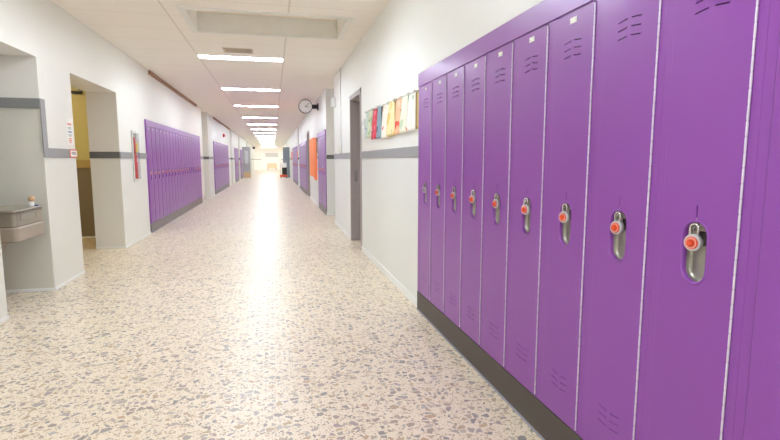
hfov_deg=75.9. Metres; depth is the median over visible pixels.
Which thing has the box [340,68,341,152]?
conduit
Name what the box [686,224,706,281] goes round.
handle
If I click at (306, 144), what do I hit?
locker
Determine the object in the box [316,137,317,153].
picture
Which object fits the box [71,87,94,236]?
wall
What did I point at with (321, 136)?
locker
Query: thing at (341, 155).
trim
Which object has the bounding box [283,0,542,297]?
wall
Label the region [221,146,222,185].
locker
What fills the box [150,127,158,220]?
locker
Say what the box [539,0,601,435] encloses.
locker
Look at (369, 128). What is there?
drawing
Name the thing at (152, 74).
rail
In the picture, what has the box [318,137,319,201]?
locker
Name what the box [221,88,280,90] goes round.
recessed light
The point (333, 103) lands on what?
wall speaker
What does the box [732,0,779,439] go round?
locker
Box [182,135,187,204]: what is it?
locker
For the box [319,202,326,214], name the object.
kick plate
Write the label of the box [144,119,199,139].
rail
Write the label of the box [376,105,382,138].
drawing
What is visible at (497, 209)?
handle
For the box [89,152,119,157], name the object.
trim
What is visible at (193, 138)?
locker
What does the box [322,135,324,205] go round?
locker
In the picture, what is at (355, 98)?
door
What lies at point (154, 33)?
ceiling
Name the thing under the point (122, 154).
trim
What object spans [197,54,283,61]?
recessed light
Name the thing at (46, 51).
wall
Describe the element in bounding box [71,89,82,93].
door closer
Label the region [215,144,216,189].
locker
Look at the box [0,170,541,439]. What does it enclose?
floor
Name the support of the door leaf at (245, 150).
in the wall at (46, 51)
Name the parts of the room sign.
panel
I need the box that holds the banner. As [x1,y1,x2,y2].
[265,153,277,156]
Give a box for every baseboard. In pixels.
[0,315,8,323]
[5,288,54,292]
[55,270,84,289]
[96,246,125,248]
[126,232,150,247]
[335,220,350,239]
[362,246,416,306]
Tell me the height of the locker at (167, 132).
1.754 m
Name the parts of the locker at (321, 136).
door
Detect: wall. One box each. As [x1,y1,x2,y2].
[0,0,254,319]
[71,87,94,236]
[254,148,282,169]
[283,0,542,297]
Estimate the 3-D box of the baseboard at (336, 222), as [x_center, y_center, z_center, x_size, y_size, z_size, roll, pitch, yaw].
[-0.897,0.166,9.380,0.012,0.075,2.210,-2,7,-13]
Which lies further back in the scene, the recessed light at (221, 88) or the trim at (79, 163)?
the recessed light at (221, 88)
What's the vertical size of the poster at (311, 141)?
1.200 m
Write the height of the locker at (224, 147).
1.754 m
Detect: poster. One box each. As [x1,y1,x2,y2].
[309,137,313,176]
[314,138,317,179]
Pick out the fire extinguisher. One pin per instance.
(135, 144)
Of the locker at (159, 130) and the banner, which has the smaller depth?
the locker at (159, 130)
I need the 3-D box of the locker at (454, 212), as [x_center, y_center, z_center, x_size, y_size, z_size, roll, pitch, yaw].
[0.617,-0.148,3.494,0.375,1.754,0.338,-2,7,-13]
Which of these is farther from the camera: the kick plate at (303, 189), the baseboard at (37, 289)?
the kick plate at (303, 189)
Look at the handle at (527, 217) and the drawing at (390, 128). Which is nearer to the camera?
the handle at (527, 217)
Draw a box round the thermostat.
[362,119,365,129]
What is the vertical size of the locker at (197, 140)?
1.754 m
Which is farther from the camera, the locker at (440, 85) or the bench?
the bench
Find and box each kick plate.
[150,197,202,232]
[215,183,229,194]
[300,185,307,194]
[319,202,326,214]
[416,291,582,439]
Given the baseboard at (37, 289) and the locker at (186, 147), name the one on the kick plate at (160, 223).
the locker at (186, 147)
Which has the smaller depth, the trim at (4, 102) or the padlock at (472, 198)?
the padlock at (472, 198)
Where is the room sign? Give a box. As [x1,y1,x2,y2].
[69,149,76,157]
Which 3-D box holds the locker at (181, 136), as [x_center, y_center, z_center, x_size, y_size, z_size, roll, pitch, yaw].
[-5.303,-1.212,12.365,0.375,1.754,0.338,-2,7,-13]
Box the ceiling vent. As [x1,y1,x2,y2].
[222,47,253,53]
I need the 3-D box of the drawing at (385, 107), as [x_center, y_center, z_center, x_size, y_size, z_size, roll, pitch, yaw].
[-0.038,-1.081,5.437,0.036,0.386,0.389,-2,7,-13]
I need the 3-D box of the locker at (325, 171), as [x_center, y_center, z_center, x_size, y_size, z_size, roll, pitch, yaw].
[-1.401,-1.182,12.114,0.375,1.754,0.338,-2,7,-13]
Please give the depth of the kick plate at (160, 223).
11.06 m
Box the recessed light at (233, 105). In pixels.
[233,105,278,106]
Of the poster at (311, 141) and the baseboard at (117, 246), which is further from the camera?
the poster at (311, 141)
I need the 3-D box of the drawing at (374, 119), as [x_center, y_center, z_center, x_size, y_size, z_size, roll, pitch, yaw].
[-0.170,-1.164,6.012,0.039,0.376,0.294,-2,7,-17]
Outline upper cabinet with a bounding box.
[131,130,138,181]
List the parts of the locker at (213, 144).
door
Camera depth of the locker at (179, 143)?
12.05 m
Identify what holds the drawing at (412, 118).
hanging from the wire
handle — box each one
[473,194,475,216]
[496,197,499,223]
[525,202,530,232]
[562,205,570,243]
[613,213,625,259]
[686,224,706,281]
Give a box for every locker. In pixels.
[144,125,154,223]
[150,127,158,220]
[154,128,162,218]
[158,129,166,216]
[162,130,169,214]
[166,131,172,213]
[169,132,175,211]
[172,133,178,209]
[175,134,180,208]
[177,134,183,207]
[180,135,185,205]
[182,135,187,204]
[185,136,189,203]
[187,137,191,202]
[189,137,193,201]
[191,138,195,200]
[193,138,197,199]
[195,139,198,198]
[197,140,200,197]
[198,140,201,196]
[213,144,215,189]
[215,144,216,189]
[216,145,217,188]
[217,145,219,187]
[217,146,218,188]
[218,145,220,186]
[219,145,221,186]
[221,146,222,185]
[224,147,225,184]
[306,144,307,190]
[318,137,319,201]
[319,137,320,202]
[320,136,321,203]
[321,136,323,205]
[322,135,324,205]
[324,134,326,207]
[419,81,432,301]
[431,73,447,314]
[445,64,465,329]
[462,53,488,347]
[482,39,516,370]
[507,21,552,398]
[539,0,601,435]
[580,0,668,439]
[641,0,770,439]
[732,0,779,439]
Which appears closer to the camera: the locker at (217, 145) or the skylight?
the skylight
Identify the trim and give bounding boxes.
[0,97,39,107]
[39,98,48,156]
[49,148,75,157]
[76,160,90,167]
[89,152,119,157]
[120,152,132,157]
[138,153,146,158]
[334,153,349,158]
[361,146,417,157]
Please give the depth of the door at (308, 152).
18.24 m
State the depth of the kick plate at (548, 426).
2.79 m
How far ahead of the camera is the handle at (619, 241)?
1.84 m
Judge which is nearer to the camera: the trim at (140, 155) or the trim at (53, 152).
the trim at (53, 152)
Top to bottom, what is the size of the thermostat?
0.140 m
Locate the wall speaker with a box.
[331,98,335,107]
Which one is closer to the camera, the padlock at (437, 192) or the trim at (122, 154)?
the padlock at (437, 192)
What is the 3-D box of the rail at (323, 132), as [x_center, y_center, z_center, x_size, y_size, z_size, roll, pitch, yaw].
[-1.617,-2.206,12.816,0.305,0.109,2.028,-2,7,-13]
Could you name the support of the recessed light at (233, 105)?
in the ceiling
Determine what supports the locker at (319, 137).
on the kick plate at (323, 208)
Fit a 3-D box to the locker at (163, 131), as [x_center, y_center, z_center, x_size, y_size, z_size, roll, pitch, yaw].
[-4.843,-0.976,10.398,0.375,1.754,0.338,-2,7,-13]
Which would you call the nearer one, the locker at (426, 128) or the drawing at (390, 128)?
the locker at (426, 128)
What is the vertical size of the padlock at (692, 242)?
0.084 m
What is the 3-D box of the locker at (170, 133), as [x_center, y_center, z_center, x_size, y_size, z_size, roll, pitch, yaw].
[-4.996,-1.055,11.054,0.375,1.754,0.338,-2,7,-13]
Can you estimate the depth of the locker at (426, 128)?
4.08 m
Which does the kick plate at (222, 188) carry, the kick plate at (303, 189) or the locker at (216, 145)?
the locker at (216, 145)
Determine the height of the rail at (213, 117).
0.067 m
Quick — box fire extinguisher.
[133,137,138,178]
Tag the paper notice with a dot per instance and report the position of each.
(69, 128)
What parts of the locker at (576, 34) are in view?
number plate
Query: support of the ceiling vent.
in the ceiling
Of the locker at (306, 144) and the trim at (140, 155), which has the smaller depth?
the trim at (140, 155)
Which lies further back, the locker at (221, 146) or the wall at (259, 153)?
the wall at (259, 153)
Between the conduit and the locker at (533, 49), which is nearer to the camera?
the locker at (533, 49)
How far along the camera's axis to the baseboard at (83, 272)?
5.43 m
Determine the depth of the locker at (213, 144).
19.15 m
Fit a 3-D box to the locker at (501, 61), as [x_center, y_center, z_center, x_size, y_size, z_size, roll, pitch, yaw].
[0.770,-0.069,2.838,0.375,1.754,0.338,-2,7,-13]
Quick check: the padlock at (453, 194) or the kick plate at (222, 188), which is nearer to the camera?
the padlock at (453, 194)
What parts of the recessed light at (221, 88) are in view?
frame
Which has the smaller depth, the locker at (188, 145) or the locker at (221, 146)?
the locker at (188, 145)
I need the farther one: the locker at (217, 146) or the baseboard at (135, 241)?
the locker at (217, 146)
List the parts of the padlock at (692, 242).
knob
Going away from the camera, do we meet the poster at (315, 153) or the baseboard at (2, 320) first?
the baseboard at (2, 320)
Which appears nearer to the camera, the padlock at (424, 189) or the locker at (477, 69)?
the locker at (477, 69)
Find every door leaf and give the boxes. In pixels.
[242,147,250,177]
[283,147,289,176]
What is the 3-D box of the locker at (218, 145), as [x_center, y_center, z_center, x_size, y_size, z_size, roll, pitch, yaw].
[-7.287,-2.229,20.842,0.375,1.754,0.338,-2,7,-13]
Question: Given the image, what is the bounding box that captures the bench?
[267,163,276,167]
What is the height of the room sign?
0.090 m
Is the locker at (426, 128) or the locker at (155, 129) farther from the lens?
the locker at (155, 129)
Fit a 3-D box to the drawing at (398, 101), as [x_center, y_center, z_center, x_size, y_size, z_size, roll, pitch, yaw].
[0.096,-1.021,4.875,0.030,0.356,0.324,-2,7,-13]
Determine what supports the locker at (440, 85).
on the kick plate at (548, 426)
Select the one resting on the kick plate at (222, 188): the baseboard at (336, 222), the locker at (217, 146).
the locker at (217, 146)
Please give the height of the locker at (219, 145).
1.754 m
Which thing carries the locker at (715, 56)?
on the kick plate at (548, 426)
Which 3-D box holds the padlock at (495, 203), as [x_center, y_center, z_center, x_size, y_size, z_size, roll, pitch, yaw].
[0.586,-0.107,2.789,0.034,0.084,0.050,-3,8,-24]
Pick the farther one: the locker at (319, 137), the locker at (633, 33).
the locker at (319, 137)
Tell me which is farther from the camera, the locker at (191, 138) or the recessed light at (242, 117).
the recessed light at (242, 117)
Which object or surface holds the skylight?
attached to the ceiling
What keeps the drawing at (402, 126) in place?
hanging from the wire
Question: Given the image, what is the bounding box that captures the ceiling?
[52,0,389,147]
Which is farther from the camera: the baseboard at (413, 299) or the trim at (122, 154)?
the trim at (122, 154)
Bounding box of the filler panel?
[417,87,420,290]
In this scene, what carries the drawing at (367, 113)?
hanging from the wire
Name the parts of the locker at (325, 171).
door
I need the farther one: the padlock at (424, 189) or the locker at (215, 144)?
the locker at (215, 144)
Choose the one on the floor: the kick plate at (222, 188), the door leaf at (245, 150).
the kick plate at (222, 188)
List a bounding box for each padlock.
[422,183,426,192]
[435,185,439,195]
[450,187,455,198]
[469,190,475,202]
[492,193,499,207]
[521,198,530,214]
[559,204,569,222]
[610,211,623,234]
[684,223,702,250]
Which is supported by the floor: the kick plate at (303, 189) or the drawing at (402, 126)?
the kick plate at (303, 189)
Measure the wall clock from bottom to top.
0.370 m
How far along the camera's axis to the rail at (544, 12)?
2.63 m
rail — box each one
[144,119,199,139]
[148,70,196,106]
[213,117,229,129]
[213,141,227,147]
[318,129,325,136]
[418,0,593,86]
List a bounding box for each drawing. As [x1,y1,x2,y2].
[365,112,368,137]
[367,109,371,137]
[371,107,377,138]
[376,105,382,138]
[381,102,391,138]
[386,99,395,135]
[395,96,401,134]
[399,93,408,133]
[406,90,418,131]
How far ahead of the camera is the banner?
68.52 m
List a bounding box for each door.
[307,131,309,195]
[349,88,361,250]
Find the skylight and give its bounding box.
[176,6,354,40]
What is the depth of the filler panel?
4.30 m
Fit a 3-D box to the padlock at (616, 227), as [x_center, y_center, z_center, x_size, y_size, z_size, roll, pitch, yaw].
[0.817,0.011,1.806,0.034,0.084,0.050,-3,7,-24]
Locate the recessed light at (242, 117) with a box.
[242,117,276,117]
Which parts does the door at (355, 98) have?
strike plate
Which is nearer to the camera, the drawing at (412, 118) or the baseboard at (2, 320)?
the baseboard at (2, 320)
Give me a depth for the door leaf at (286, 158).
37.67 m
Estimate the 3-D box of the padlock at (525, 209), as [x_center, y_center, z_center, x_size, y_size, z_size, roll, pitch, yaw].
[0.663,-0.067,2.461,0.034,0.084,0.050,-4,8,-30]
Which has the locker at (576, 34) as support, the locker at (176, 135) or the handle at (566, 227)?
the handle at (566, 227)
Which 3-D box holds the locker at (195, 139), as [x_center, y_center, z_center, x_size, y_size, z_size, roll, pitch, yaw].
[-5.840,-1.488,14.660,0.375,1.754,0.338,-2,7,-13]
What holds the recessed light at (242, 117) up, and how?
in the ceiling
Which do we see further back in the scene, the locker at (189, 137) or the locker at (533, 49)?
the locker at (189, 137)
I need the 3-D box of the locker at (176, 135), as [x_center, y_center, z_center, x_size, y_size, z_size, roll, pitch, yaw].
[-5.150,-1.133,11.710,0.375,1.754,0.338,-2,7,-13]
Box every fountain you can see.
[0,196,44,252]
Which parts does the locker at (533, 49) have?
number plate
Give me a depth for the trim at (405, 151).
5.24 m
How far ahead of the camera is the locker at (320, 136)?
13.02 m
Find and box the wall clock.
[298,99,318,113]
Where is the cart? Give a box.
[280,163,286,177]
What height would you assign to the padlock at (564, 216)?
0.084 m
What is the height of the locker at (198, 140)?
1.754 m
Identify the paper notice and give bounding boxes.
[66,118,73,144]
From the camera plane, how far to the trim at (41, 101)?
4.92 m
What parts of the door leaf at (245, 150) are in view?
tan kick panel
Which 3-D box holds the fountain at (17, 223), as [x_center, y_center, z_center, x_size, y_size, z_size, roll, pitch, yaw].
[-3.546,0.057,4.543,0.526,0.524,0.580,-2,7,-13]
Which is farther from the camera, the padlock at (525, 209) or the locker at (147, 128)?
the locker at (147, 128)
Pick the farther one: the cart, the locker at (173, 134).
the cart
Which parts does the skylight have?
panel, panel, panel, panel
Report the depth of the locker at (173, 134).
11.39 m
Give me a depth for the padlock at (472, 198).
3.11 m

